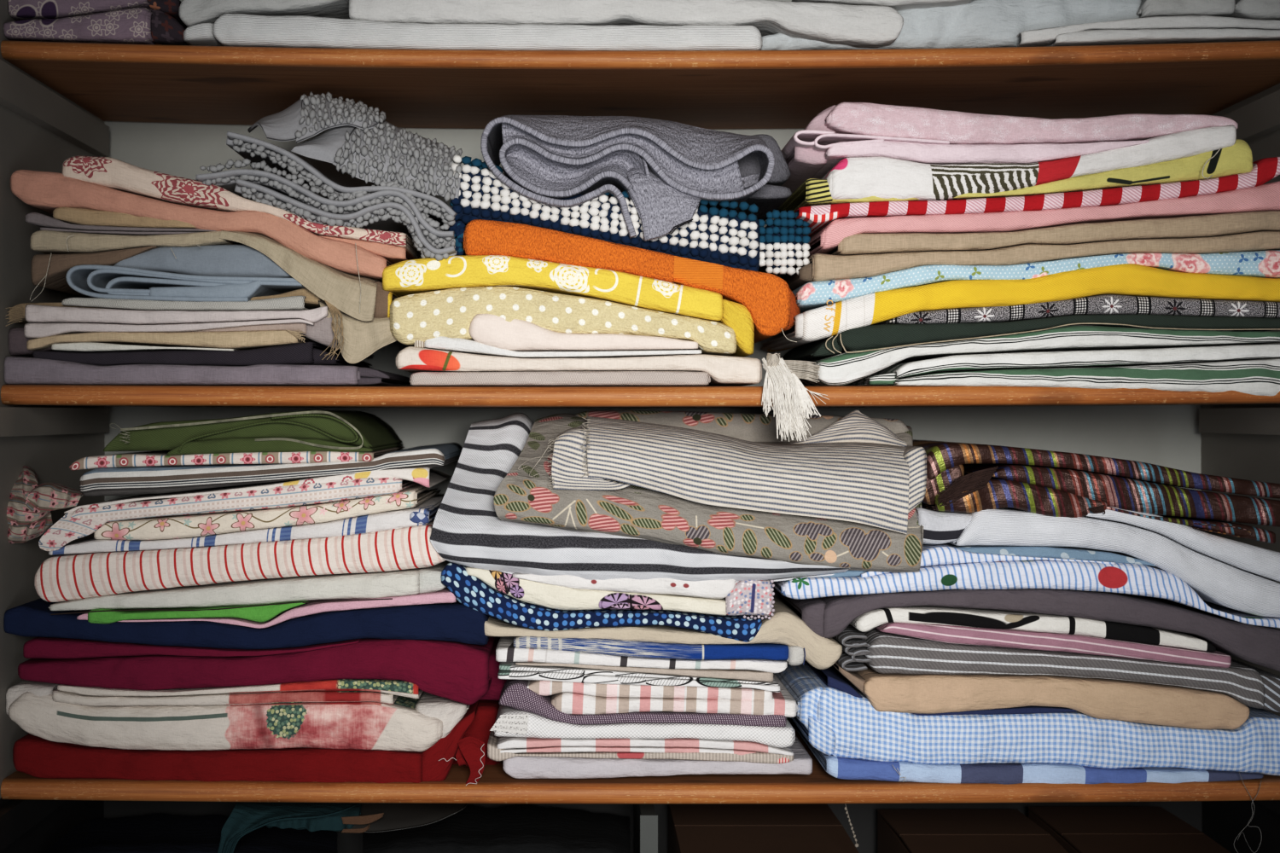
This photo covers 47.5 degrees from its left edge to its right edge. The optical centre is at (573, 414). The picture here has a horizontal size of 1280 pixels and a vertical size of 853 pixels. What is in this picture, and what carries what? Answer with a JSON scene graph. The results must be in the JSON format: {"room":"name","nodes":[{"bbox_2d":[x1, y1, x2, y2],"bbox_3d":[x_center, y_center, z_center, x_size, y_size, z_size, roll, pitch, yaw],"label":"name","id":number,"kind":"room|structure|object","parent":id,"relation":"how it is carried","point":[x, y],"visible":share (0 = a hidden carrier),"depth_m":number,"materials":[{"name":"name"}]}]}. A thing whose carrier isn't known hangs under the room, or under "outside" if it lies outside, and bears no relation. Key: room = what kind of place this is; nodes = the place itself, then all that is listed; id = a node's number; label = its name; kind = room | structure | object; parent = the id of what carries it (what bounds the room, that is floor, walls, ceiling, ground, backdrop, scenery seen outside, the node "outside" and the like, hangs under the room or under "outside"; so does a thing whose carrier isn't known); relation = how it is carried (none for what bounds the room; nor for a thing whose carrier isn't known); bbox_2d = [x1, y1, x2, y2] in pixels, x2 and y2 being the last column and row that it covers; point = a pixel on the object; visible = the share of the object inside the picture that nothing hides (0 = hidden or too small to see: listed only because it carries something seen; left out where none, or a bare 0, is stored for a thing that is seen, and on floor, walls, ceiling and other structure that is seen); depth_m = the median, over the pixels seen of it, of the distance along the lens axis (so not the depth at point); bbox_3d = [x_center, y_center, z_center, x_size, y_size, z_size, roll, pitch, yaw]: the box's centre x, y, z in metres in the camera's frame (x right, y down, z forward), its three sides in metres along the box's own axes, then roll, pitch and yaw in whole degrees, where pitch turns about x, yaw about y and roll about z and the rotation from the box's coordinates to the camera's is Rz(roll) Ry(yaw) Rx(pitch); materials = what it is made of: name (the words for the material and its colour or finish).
{"room":"linen closet","nodes":[
{"label":"linen closet","id":0,"kind":"room"},
{"bbox_2d":[0,0,104,852],"bbox_3d":[-0.682,0.095,1.854,0.022,1.910,0.448,0,0,0],"label":"wall","id":1,"kind":"structure","parent":0,"point":[25,144],"depth_m":1.77,"materials":[{"name":"paint"}]},
{"bbox_2d":[0,799,67,852],"bbox_3d":[-0.663,0.480,1.840,0.016,0.040,0.416,0,0,0],"label":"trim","id":2,"kind":"structure","parent":1,"relation":"attached to","point":[17,817],"depth_m":1.72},
{"bbox_2d":[0,59,109,157],"bbox_3d":[-0.663,-0.385,1.840,0.016,0.043,0.416,0,0,0],"label":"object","id":3,"kind":"structure","parent":1,"relation":"attached to","point":[20,94],"depth_m":1.82,"materials":[{"name":"paint"}]},
{"bbox_2d":[0,407,109,436],"bbox_3d":[-0.663,0.009,1.840,0.016,0.034,0.416,0,0,0],"label":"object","id":4,"kind":"structure","parent":1,"relation":"attached to","point":[14,421],"depth_m":1.82,"materials":[{"name":"paint"}]},
{"bbox_2d":[104,0,1202,852],"bbox_3d":[0.114,0.095,2.087,1.610,1.910,0.023,0,0,0],"label":"wall","id":5,"kind":"structure","parent":0,"point":[1168,436],"depth_m":2.08,"materials":[{"name":"grey paint"}]},
{"bbox_2d":[0,40,1279,128],"bbox_3d":[0.114,-0.425,1.886,1.570,0.036,0.372,0,0,0],"label":"shelf board","id":6,"kind":"object","parent":5,"relation":"attached to","point":[450,89],"visible":0.94,"depth_m":1.79,"materials":[{"name":"brown wood"}]},
{"bbox_2d":[3,0,153,44],"bbox_3d":[-0.585,-0.476,1.873,0.170,0.069,0.335,0,0,0],"label":"folded cloth","id":7,"kind":"object","parent":6,"relation":"on","point":[95,21],"visible":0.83,"depth_m":1.71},
{"bbox_2d":[144,0,188,45],"bbox_3d":[-0.495,-0.477,1.887,0.063,0.064,0.330,0,0,0],"label":"folded cloth","id":8,"kind":"object","parent":6,"relation":"on","point":[167,28],"visible":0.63,"depth_m":1.73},
{"bbox_2d":[183,13,762,50],"bbox_3d":[-0.119,-0.451,1.865,0.686,0.044,0.327,0,0,0],"label":"sheet","id":9,"kind":"object","parent":6,"relation":"on","point":[237,30],"visible":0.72,"depth_m":1.71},
{"bbox_2d":[178,0,349,27],"bbox_3d":[-0.366,-0.484,1.866,0.197,0.047,0.324,0,0,0],"label":"sheet","id":10,"kind":"object","parent":9,"relation":"on","point":[191,12],"visible":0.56,"depth_m":1.71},
{"bbox_2d":[349,0,903,48],"bbox_3d":[0.062,-0.471,1.863,0.654,0.065,0.325,0,0,0],"label":"sheet","id":11,"kind":"object","parent":9,"relation":"on","point":[869,26],"visible":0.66,"depth_m":1.71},
{"bbox_2d":[791,0,972,11],"bbox_3d":[0.370,-0.496,1.865,0.212,0.025,0.322,0,0,0],"label":"sheet","id":12,"kind":"object","parent":11,"relation":"on","point":[898,5],"visible":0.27,"depth_m":1.72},
{"bbox_2d":[761,0,1141,50],"bbox_3d":[0.452,-0.471,1.859,0.458,0.069,0.268,0,0,0],"label":"folded cloth","id":13,"kind":"object","parent":6,"relation":"on","point":[978,23],"visible":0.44,"depth_m":1.73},
{"bbox_2d":[1015,15,1279,46],"bbox_3d":[0.694,-0.454,1.863,0.331,0.033,0.320,0,0,0],"label":"sheet","id":14,"kind":"object","parent":6,"relation":"on","point":[1184,29],"visible":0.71,"depth_m":1.71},
{"bbox_2d":[1135,0,1235,17],"bbox_3d":[0.728,-0.486,1.870,0.116,0.032,0.323,0,0,0],"label":"sheet","id":15,"kind":"object","parent":14,"relation":"on","point":[1147,8],"visible":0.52,"depth_m":1.71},
{"bbox_2d":[1228,0,1279,20],"bbox_3d":[0.823,-0.487,1.874,0.080,0.034,0.324,0,0,0],"label":"sheet","id":16,"kind":"object","parent":14,"relation":"on","point":[1253,9],"visible":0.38,"depth_m":1.72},
{"bbox_2d":[0,719,1279,804],"bbox_3d":[0.114,0.444,1.886,1.570,0.030,0.372,0,0,0],"label":"shelf board","id":17,"kind":"object","parent":5,"relation":"attached to","point":[494,786],"visible":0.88,"depth_m":1.70,"materials":[{"name":"brown wood"}]},
{"bbox_2d":[12,699,500,785],"bbox_3d":[-0.378,0.403,1.909,0.572,0.101,0.425,0,0,0],"label":"folded cotton","id":18,"kind":"object","parent":17,"relation":"on","point":[466,744],"visible":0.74,"depth_m":1.71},
{"bbox_2d":[5,679,470,751],"bbox_3d":[-0.398,0.356,1.870,0.546,0.086,0.336,0,0,0],"label":"tablecloth","id":19,"kind":"object","parent":18,"relation":"on","point":[357,714],"visible":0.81,"depth_m":1.71,"materials":[{"name":"fabric"}]},
{"bbox_2d":[17,636,506,704],"bbox_3d":[-0.370,0.309,1.904,0.574,0.089,0.400,0,0,0],"label":"folded cotton","id":20,"kind":"object","parent":19,"relation":"on","point":[464,673],"visible":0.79,"depth_m":1.71,"materials":[{"name":"fabric"}]},
{"bbox_2d":[3,598,489,649],"bbox_3d":[-0.386,0.251,1.867,0.569,0.053,0.325,0,0,0],"label":"folded cotton","id":21,"kind":"object","parent":20,"relation":"on","point":[456,622],"visible":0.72,"depth_m":1.71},
{"bbox_2d":[76,587,457,628],"bbox_3d":[-0.361,0.230,1.861,0.446,0.043,0.320,0,0,0],"label":"folded cotton","id":22,"kind":"object","parent":21,"relation":"on","point":[260,617],"visible":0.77,"depth_m":1.71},
{"bbox_2d":[34,519,446,602],"bbox_3d":[-0.392,0.176,1.864,0.495,0.091,0.324,0,0,0],"label":"tea towel","id":23,"kind":"object","parent":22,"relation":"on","point":[70,577],"visible":0.8,"depth_m":1.71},
{"bbox_2d":[48,494,444,555],"bbox_3d":[-0.395,0.138,1.865,0.449,0.055,0.321,0,0,0],"label":"tea towel","id":24,"kind":"object","parent":23,"relation":"on","point":[424,513],"visible":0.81,"depth_m":1.71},
{"bbox_2d":[6,465,451,551],"bbox_3d":[-0.455,0.110,1.847,0.570,0.097,0.359,0,0,0],"label":"folded cloth","id":25,"kind":"object","parent":24,"relation":"on","point":[82,522],"depth_m":1.71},
{"bbox_2d":[79,442,462,496],"bbox_3d":[-0.368,0.068,1.865,0.431,0.058,0.324,0,0,0],"label":"tea towel","id":26,"kind":"object","parent":25,"relation":"on","point":[154,480],"visible":0.91,"depth_m":1.71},
{"bbox_2d":[69,446,404,471],"bbox_3d":[-0.415,0.054,1.863,0.360,0.023,0.317,0,0,0],"label":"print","id":27,"kind":"object","parent":26,"relation":"on","point":[156,457],"visible":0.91,"depth_m":1.71},
{"bbox_2d":[103,410,402,455],"bbox_3d":[-0.397,0.021,1.869,0.320,0.054,0.335,0,0,0],"label":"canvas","id":28,"kind":"object","parent":27,"relation":"on","point":[338,431],"visible":1,"depth_m":1.71},
{"bbox_2d":[48,560,449,615],"bbox_3d":[-0.385,0.210,1.868,0.471,0.052,0.331,0,0,0],"label":"folded cotton","id":29,"kind":"object","parent":22,"relation":"on","point":[408,582],"visible":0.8,"depth_m":1.71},
{"bbox_2d":[341,802,467,833],"bbox_3d":[-0.206,0.492,1.794,0.148,0.025,0.092,0,0,0],"label":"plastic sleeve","id":30,"kind":"object","parent":17,"relation":"hanging from","point":[374,817],"visible":0.91,"depth_m":1.77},
{"bbox_2d":[503,735,812,779],"bbox_3d":[0.100,0.417,1.869,0.366,0.029,0.324,0,0,0],"label":"folded cotton","id":31,"kind":"object","parent":17,"relation":"on","point":[520,767],"visible":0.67,"depth_m":1.71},
{"bbox_2d":[487,727,793,763],"bbox_3d":[0.079,0.400,1.865,0.361,0.024,0.319,0,0,0],"label":"tea towel","id":32,"kind":"object","parent":31,"relation":"on","point":[493,753],"visible":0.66,"depth_m":1.71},
{"bbox_2d":[497,736,793,756],"bbox_3d":[0.085,0.394,1.863,0.349,0.023,0.316,0,0,0],"label":"tea towel","id":33,"kind":"object","parent":32,"relation":"on","point":[513,745],"visible":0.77,"depth_m":1.71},
{"bbox_2d":[489,704,795,748],"bbox_3d":[0.082,0.372,1.864,0.360,0.043,0.326,0,0,0],"label":"tea towel","id":34,"kind":"object","parent":33,"relation":"on","point":[509,722],"visible":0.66,"depth_m":1.71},
{"bbox_2d":[499,679,785,727],"bbox_3d":[0.081,0.343,1.865,0.338,0.052,0.324,0,0,0],"label":"cloth","id":35,"kind":"object","parent":34,"relation":"on","point":[514,694],"visible":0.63,"depth_m":1.71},
{"bbox_2d":[526,673,797,717],"bbox_3d":[0.103,0.336,1.863,0.323,0.043,0.322,0,0,0],"label":"tea towel","id":36,"kind":"object","parent":35,"relation":"on","point":[567,698],"visible":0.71,"depth_m":1.71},
{"bbox_2d":[498,662,779,692],"bbox_3d":[0.077,0.311,1.862,0.332,0.032,0.315,0,0,0],"label":"tea towel","id":37,"kind":"object","parent":36,"relation":"on","point":[507,670],"visible":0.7,"depth_m":1.71,"materials":[{"name":"white fabric"}]},
{"bbox_2d":[515,662,773,681],"bbox_3d":[0.084,0.304,1.865,0.304,0.023,0.316,0,0,0],"label":"linens","id":38,"kind":"object","parent":37,"relation":"on","point":[749,675],"visible":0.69,"depth_m":1.71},
{"bbox_2d":[495,636,787,673],"bbox_3d":[0.080,0.290,1.863,0.343,0.030,0.318,0,0,0],"label":"tea towel","id":39,"kind":"object","parent":38,"relation":"on","point":[505,650],"visible":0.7,"depth_m":1.71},
{"bbox_2d":[513,636,805,665],"bbox_3d":[0.101,0.279,1.863,0.344,0.035,0.322,0,0,0],"label":"tea towel","id":40,"kind":"object","parent":39,"relation":"on","point":[794,655],"visible":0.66,"depth_m":1.71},
{"bbox_2d":[484,594,842,669],"bbox_3d":[0.105,0.267,1.868,0.424,0.069,0.324,0,0,0],"label":"linens","id":41,"kind":"object","parent":40,"relation":"on","point":[787,627],"visible":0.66,"depth_m":1.71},
{"bbox_2d":[440,561,762,642],"bbox_3d":[0.033,0.222,1.863,0.380,0.095,0.325,0,0,0],"label":"folded cotton","id":42,"kind":"object","parent":41,"relation":"on","point":[470,591],"visible":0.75,"depth_m":1.71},
{"bbox_2d":[465,566,726,616],"bbox_3d":[0.027,0.209,1.866,0.311,0.057,0.324,0,0,0],"label":"folded cloth","id":43,"kind":"object","parent":42,"relation":"on","point":[543,595],"visible":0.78,"depth_m":1.71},
{"bbox_2d":[512,572,736,599],"bbox_3d":[0.060,0.202,1.864,0.264,0.031,0.322,0,0,0],"label":"folded cotton","id":44,"kind":"object","parent":43,"relation":"on","point":[708,589],"visible":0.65,"depth_m":1.71,"materials":[{"name":"white fabric"}]},
{"bbox_2d":[430,413,971,582],"bbox_3d":[0.154,0.101,1.860,0.650,0.206,0.342,0,0,0],"label":"tablecloth","id":45,"kind":"object","parent":44,"relation":"on","point":[468,531],"visible":0.66,"depth_m":1.70,"materials":[{"name":"fabric"}]},
{"bbox_2d":[493,410,923,572],"bbox_3d":[0.172,0.090,1.835,0.530,0.191,0.296,0,0,0],"label":"floral cloth","id":46,"kind":"object","parent":45,"relation":"on","point":[631,511],"visible":0.54,"depth_m":1.70,"materials":[{"name":"fabric"}]},
{"bbox_2d":[517,409,926,534],"bbox_3d":[0.182,0.067,1.854,0.495,0.145,0.349,0,0,0],"label":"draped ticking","id":47,"kind":"object","parent":46,"relation":"on","point":[857,469],"visible":1,"depth_m":1.69,"materials":[{"name":"fabric"}]},
{"bbox_2d":[725,579,775,620],"bbox_3d":[0.208,0.217,1.863,0.058,0.048,0.323,0,0,0],"label":"folded lace","id":48,"kind":"object","parent":42,"relation":"on","point":[747,597],"visible":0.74,"depth_m":1.70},
{"bbox_2d":[787,717,1263,785],"bbox_3d":[0.556,0.421,1.861,0.516,0.032,0.328,0,0,0],"label":"tablecloth","id":49,"kind":"object","parent":17,"relation":"on","point":[839,768],"visible":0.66,"depth_m":1.71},
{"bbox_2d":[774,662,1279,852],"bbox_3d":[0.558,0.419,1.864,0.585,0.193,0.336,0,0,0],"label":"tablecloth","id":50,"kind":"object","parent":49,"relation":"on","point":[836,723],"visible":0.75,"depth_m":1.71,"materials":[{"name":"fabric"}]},
{"bbox_2d":[804,659,1076,715],"bbox_3d":[0.449,0.333,1.873,0.297,0.047,0.316,0,0,0],"label":"folded cotton","id":51,"kind":"object","parent":50,"relation":"on","point":[829,677],"visible":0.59,"depth_m":1.72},
{"bbox_2d":[832,662,1250,729],"bbox_3d":[0.555,0.335,1.867,0.483,0.074,0.332,0,0,0],"label":"folded cotton","id":52,"kind":"object","parent":50,"relation":"on","point":[1147,703],"visible":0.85,"depth_m":1.71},
{"bbox_2d":[832,624,1279,712],"bbox_3d":[0.584,0.308,1.869,0.534,0.095,0.332,0,0,0],"label":"folded cloth","id":53,"kind":"object","parent":52,"relation":"on","point":[884,653],"visible":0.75,"depth_m":1.71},
{"bbox_2d":[772,587,1279,671],"bbox_3d":[0.559,0.256,1.867,0.578,0.100,0.329,0,0,0],"label":"folded cotton","id":54,"kind":"object","parent":53,"relation":"on","point":[827,617],"visible":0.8,"depth_m":1.71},
{"bbox_2d":[772,542,1279,628],"bbox_3d":[0.546,0.204,1.866,0.601,0.097,0.328,0,0,0],"label":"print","id":55,"kind":"object","parent":54,"relation":"on","point":[943,567],"depth_m":1.71},
{"bbox_2d":[948,506,1279,617],"bbox_3d":[0.649,0.174,1.866,0.399,0.132,0.328,0,0,0],"label":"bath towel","id":56,"kind":"object","parent":55,"relation":"on","point":[1226,573],"visible":0.84,"depth_m":1.71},
{"bbox_2d":[913,439,1279,543],"bbox_3d":[0.628,0.093,1.864,0.439,0.119,0.340,0,0,0],"label":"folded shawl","id":57,"kind":"object","parent":56,"relation":"on","point":[962,477],"visible":0.97,"depth_m":1.71,"materials":[{"name":"fabric"}]},
{"bbox_2d":[875,622,1231,668],"bbox_3d":[0.570,0.272,1.863,0.414,0.054,0.321,0,0,0],"label":"tea towel","id":58,"kind":"object","parent":53,"relation":"on","point":[947,634],"visible":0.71,"depth_m":1.71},
{"bbox_2d":[849,605,1215,651],"bbox_3d":[0.545,0.254,1.864,0.425,0.052,0.321,0,0,0],"label":"folded cloth","id":59,"kind":"object","parent":58,"relation":"on","point":[975,618],"visible":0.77,"depth_m":1.71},
{"bbox_2d":[0,384,1279,407],"bbox_3d":[0.114,-0.024,1.886,1.570,0.028,0.372,0,0,0],"label":"shelf board","id":60,"kind":"object","parent":5,"relation":"attached to","point":[66,395],"visible":0.99,"depth_m":1.70,"materials":[{"name":"brown wood"}]},
{"bbox_2d":[4,356,410,386],"bbox_3d":[-0.444,-0.052,1.868,0.453,0.034,0.328,0,0,0],"label":"linens","id":61,"kind":"object","parent":60,"relation":"on","point":[18,370],"visible":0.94,"depth_m":1.71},
{"bbox_2d":[8,327,69,357],"bbox_3d":[-0.624,-0.087,1.882,0.092,0.034,0.324,0,0,0],"label":"folded cloth","id":62,"kind":"object","parent":61,"relation":"on","point":[17,340],"visible":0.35,"depth_m":1.72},
{"bbox_2d":[32,342,372,368],"bbox_3d":[-0.460,-0.072,1.876,0.359,0.028,0.336,0,0,0],"label":"folded cloth","id":63,"kind":"object","parent":61,"relation":"on","point":[307,353],"visible":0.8,"depth_m":1.71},
{"bbox_2d":[51,342,239,353],"bbox_3d":[-0.508,-0.080,1.866,0.214,0.011,0.315,0,0,0],"label":"folded cotton","id":64,"kind":"object","parent":63,"relation":"on","point":[84,347],"visible":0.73,"depth_m":1.71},
{"bbox_2d":[26,329,324,350],"bbox_3d":[-0.480,-0.088,1.863,0.330,0.024,0.320,0,0,0],"label":"folded cloth","id":65,"kind":"object","parent":64,"relation":"on","point":[241,340],"visible":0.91,"depth_m":1.71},
{"bbox_2d":[23,304,374,358],"bbox_3d":[-0.463,-0.105,1.869,0.367,0.052,0.334,0,0,0],"label":"linens","id":66,"kind":"object","parent":65,"relation":"on","point":[47,320],"visible":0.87,"depth_m":1.71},
{"bbox_2d":[5,287,343,360],"bbox_3d":[-0.470,-0.108,1.870,0.401,0.087,0.337,0,0,0],"label":"linens","id":67,"kind":"object","parent":66,"relation":"on","point":[16,313],"visible":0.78,"depth_m":1.72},
{"bbox_2d":[61,295,308,310],"bbox_3d":[-0.460,-0.132,1.863,0.285,0.018,0.318,0,0,0],"label":"folded twill","id":68,"kind":"object","parent":66,"relation":"on","point":[292,303],"visible":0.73,"depth_m":1.71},
{"bbox_2d":[65,264,304,302],"bbox_3d":[-0.455,-0.155,1.862,0.284,0.044,0.320,0,0,0],"label":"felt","id":69,"kind":"object","parent":68,"relation":"on","point":[96,281],"visible":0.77,"depth_m":1.71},
{"bbox_2d":[113,244,292,278],"bbox_3d":[-0.438,-0.182,1.872,0.226,0.041,0.324,0,0,0],"label":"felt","id":70,"kind":"object","parent":69,"relation":"on","point":[216,260],"visible":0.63,"depth_m":1.71,"materials":[{"name":"fabric"}]},
{"bbox_2d":[29,230,399,363],"bbox_3d":[-0.427,-0.143,1.863,0.439,0.166,0.348,0,0,0],"label":"linens","id":71,"kind":"object","parent":70,"relation":"on","point":[362,302],"visible":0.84,"depth_m":1.71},
{"bbox_2d":[25,212,216,235],"bbox_3d":[-0.531,-0.226,1.867,0.230,0.026,0.316,0,0,0],"label":"folded cotton","id":72,"kind":"object","parent":71,"relation":"on","point":[46,223],"visible":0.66,"depth_m":1.71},
{"bbox_2d":[52,206,196,228],"bbox_3d":[-0.524,-0.233,1.865,0.181,0.026,0.320,0,0,0],"label":"linens","id":73,"kind":"object","parent":72,"relation":"on","point":[70,215],"visible":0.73,"depth_m":1.71,"materials":[{"name":"beige fabric"}]},
{"bbox_2d":[10,169,416,282],"bbox_3d":[-0.432,-0.226,1.866,0.466,0.128,0.328,0,0,0],"label":"folded cotton","id":74,"kind":"object","parent":71,"relation":"on","point":[47,191],"visible":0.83,"depth_m":1.71,"materials":[{"name":"fabric"}]},
{"bbox_2d":[62,155,421,260],"bbox_3d":[-0.400,-0.252,1.865,0.406,0.109,0.324,0,0,0],"label":"folded cloth","id":75,"kind":"object","parent":74,"relation":"on","point":[107,171],"visible":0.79,"depth_m":1.71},
{"bbox_2d":[170,323,306,337],"bbox_3d":[-0.396,-0.102,1.870,0.159,0.016,0.317,0,0,0],"label":"folded cotton","id":76,"kind":"object","parent":65,"relation":"on","point":[292,327],"visible":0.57,"depth_m":1.71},
{"bbox_2d":[409,371,710,386],"bbox_3d":[-0.015,-0.043,1.863,0.355,0.017,0.319,0,0,0],"label":"folded cloth","id":77,"kind":"object","parent":60,"relation":"on","point":[523,378],"visible":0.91,"depth_m":1.71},
{"bbox_2d":[395,346,828,442],"bbox_3d":[0.044,-0.025,1.855,0.508,0.112,0.343,0,0,0],"label":"tea towel","id":78,"kind":"object","parent":77,"relation":"on","point":[723,370],"visible":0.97,"depth_m":1.70,"materials":[{"name":"fabric"}]},
{"bbox_2d":[413,336,701,358],"bbox_3d":[-0.019,-0.081,1.863,0.339,0.026,0.318,0,0,0],"label":"folded cotton","id":79,"kind":"object","parent":78,"relation":"on","point":[443,343],"visible":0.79,"depth_m":1.71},
{"bbox_2d":[468,314,698,351],"bbox_3d":[0.011,-0.098,1.861,0.271,0.044,0.324,0,0,0],"label":"folded cotton","id":80,"kind":"object","parent":79,"relation":"on","point":[489,329],"visible":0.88,"depth_m":1.70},
{"bbox_2d":[389,286,736,355],"bbox_3d":[-0.012,-0.112,1.865,0.409,0.080,0.325,0,0,0],"label":"folded cloth","id":81,"kind":"object","parent":80,"relation":"on","point":[422,317],"visible":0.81,"depth_m":1.71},
{"bbox_2d":[382,255,754,357],"bbox_3d":[-0.006,-0.130,1.870,0.439,0.117,0.334,0,0,0],"label":"tablecloth","id":82,"kind":"object","parent":81,"relation":"on","point":[411,276],"visible":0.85,"depth_m":1.71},
{"bbox_2d":[195,91,465,261],"bbox_3d":[-0.289,-0.291,1.819,0.316,0.237,0.244,0,0,0],"label":"bath mat","id":83,"kind":"object","parent":82,"relation":"on","point":[360,142],"visible":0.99,"depth_m":1.71,"materials":[{"name":"fabric"}]},
{"bbox_2d":[463,219,800,343],"bbox_3d":[0.071,-0.162,1.871,0.403,0.139,0.343,0,0,0],"label":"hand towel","id":84,"kind":"object","parent":82,"relation":"on","point":[772,306],"visible":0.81,"depth_m":1.71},
{"bbox_2d":[448,155,811,276],"bbox_3d":[0.067,-0.236,1.881,0.434,0.145,0.344,0,0,0],"label":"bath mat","id":85,"kind":"object","parent":84,"relation":"on","point":[722,236],"visible":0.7,"depth_m":1.72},
{"bbox_2d":[480,115,774,241],"bbox_3d":[0.067,-0.286,1.821,0.351,0.166,0.259,0,0,0],"label":"folded blanket","id":86,"kind":"object","parent":85,"relation":"on","point":[666,168],"visible":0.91,"depth_m":1.71,"materials":[{"name":"fabric"}]},
{"bbox_2d":[736,133,791,221],"bbox_3d":[0.230,-0.304,1.891,0.078,0.080,0.244,0,0,0],"label":"bath towel","id":87,"kind":"object","parent":85,"relation":"on","point":[772,194],"visible":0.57,"depth_m":1.77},
{"bbox_2d":[795,325,1279,395],"bbox_3d":[0.566,-0.062,1.862,0.561,0.087,0.336,0,0,0],"label":"tablecloth","id":88,"kind":"object","parent":60,"relation":"on","point":[1073,356],"visible":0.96,"depth_m":1.70,"materials":[{"name":"fabric"}]},
{"bbox_2d":[782,314,1279,360],"bbox_3d":[0.564,-0.093,1.865,0.564,0.049,0.336,0,0,0],"label":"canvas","id":89,"kind":"object","parent":88,"relation":"on","point":[887,336],"visible":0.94,"depth_m":1.70},
{"bbox_2d":[872,294,1279,325],"bbox_3d":[0.611,-0.124,1.865,0.475,0.035,0.322,0,0,0],"label":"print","id":90,"kind":"object","parent":89,"relation":"on","point":[1107,304],"visible":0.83,"depth_m":1.71},
{"bbox_2d":[761,263,1279,352],"bbox_3d":[0.544,-0.132,1.863,0.602,0.094,0.334,0,0,0],"label":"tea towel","id":91,"kind":"object","parent":90,"relation":"on","point":[827,321],"visible":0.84,"depth_m":1.70,"materials":[{"name":"yellow fabric"}]},
{"bbox_2d":[820,124,1236,200],"bbox_3d":[0.540,-0.297,1.863,0.482,0.089,0.324,0,0,0],"label":"tea towel","id":92,"kind":"object","parent":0,"point":[856,177],"visible":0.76,"depth_m":1.70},
{"bbox_2d":[781,129,1149,193],"bbox_3d":[0.471,-0.316,1.872,0.426,0.039,0.343,0,0,0],"label":"folded cotton","id":93,"kind":"object","parent":92,"relation":"on","point":[809,154],"visible":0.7,"depth_m":1.71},
{"bbox_2d":[803,102,1237,144],"bbox_3d":[0.531,-0.345,1.876,0.511,0.052,0.344,0,0,0],"label":"folded cloth","id":94,"kind":"object","parent":93,"relation":"on","point":[956,127],"visible":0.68,"depth_m":1.71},
{"bbox_2d":[773,139,1252,219],"bbox_3d":[0.539,-0.288,1.863,0.528,0.076,0.334,0,0,0],"label":"folded cloth","id":95,"kind":"object","parent":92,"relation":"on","point":[1236,159],"visible":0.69,"depth_m":1.71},
{"bbox_2d":[791,157,1279,237],"bbox_3d":[0.552,-0.265,1.865,0.573,0.079,0.325,0,0,0],"label":"tea towel","id":96,"kind":"object","parent":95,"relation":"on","point":[1264,170],"visible":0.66,"depth_m":1.71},
{"bbox_2d":[792,180,1279,267],"bbox_3d":[0.570,-0.237,1.866,0.556,0.082,0.324,0,0,0],"label":"folded cotton","id":97,"kind":"object","parent":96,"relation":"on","point":[1264,197],"visible":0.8,"depth_m":1.71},
{"bbox_2d":[779,210,1279,290],"bbox_3d":[0.557,-0.199,1.869,0.578,0.084,0.333,0,0,0],"label":"linens","id":98,"kind":"object","parent":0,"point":[858,255],"visible":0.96,"depth_m":1.71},
{"bbox_2d":[791,250,1279,313],"bbox_3d":[0.556,-0.162,1.865,0.583,0.066,0.324,0,0,0],"label":"folded cloth","id":99,"kind":"object","parent":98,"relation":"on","point":[811,295],"visible":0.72,"depth_m":1.71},
{"bbox_2d":[1200,0,1279,852],"bbox_3d":[0.910,0.095,1.854,0.022,1.910,0.448,0,0,0],"label":"wall","id":100,"kind":"structure","parent":0,"point":[1255,457],"depth_m":1.93,"materials":[{"name":"paint"}]},
{"bbox_2d":[1222,89,1279,142],"bbox_3d":[0.891,-0.385,1.840,0.016,0.043,0.416,0,0,0],"label":"trim","id":101,"kind":"structure","parent":100,"relation":"attached to","point":[1255,119],"depth_m":1.87,"materials":[{"name":"paint"}]},
{"bbox_3d":[0.114,1.060,1.889,1.614,0.020,0.378,0,0,0],"label":"floor","id":102,"kind":"structure","parent":0,"visible":0},
{"bbox_2d":[42,814,337,852],"bbox_3d":[-0.514,0.749,1.885,0.452,0.431,0.255,0,0,0],"label":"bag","id":103,"kind":"object","parent":102,"relation":"on","point":[151,833],"visible":0.74,"depth_m":1.88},
{"bbox_2d":[217,802,361,852],"bbox_3d":[-0.344,0.505,1.798,0.170,0.062,0.137,0,0,0],"label":"scarf","id":104,"kind":"object","parent":103,"relation":"on","point":[246,817],"visible":0.88,"depth_m":1.76,"materials":[{"name":"fabric"}]},
{"bbox_2d":[362,804,629,852],"bbox_3d":[-0.108,0.739,1.885,0.372,0.430,0.254,0,0,0],"label":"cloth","id":105,"kind":"object","parent":102,"relation":"on","point":[521,829],"visible":0.8,"depth_m":1.84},
{"bbox_2d":[634,803,657,852],"bbox_3d":[0.094,0.773,1.919,0.022,0.553,0.242,0,0,0],"label":"panel","id":106,"kind":"object","parent":102,"relation":"on","point":[645,818],"visible":0.7,"depth_m":1.80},
{"bbox_2d":[667,803,859,852],"bbox_3d":[0.242,0.794,1.900,0.220,0.512,0.284,0,0,0],"label":"cardboard box","id":107,"kind":"object","parent":102,"relation":"on","point":[731,828],"visible":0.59,"depth_m":1.89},
{"bbox_2d":[877,809,1068,852],"bbox_3d":[0.526,0.800,1.900,0.197,0.500,0.284,0,0,0],"label":"cardboard box","id":108,"kind":"object","parent":102,"relation":"on","point":[898,831],"visible":1,"depth_m":1.92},
{"bbox_2d":[1028,807,1230,852],"bbox_3d":[0.733,0.799,1.900,0.186,0.501,0.284,0,0,0],"label":"cardboard box","id":109,"kind":"object","parent":102,"relation":"on","point":[1077,829],"visible":1,"depth_m":1.92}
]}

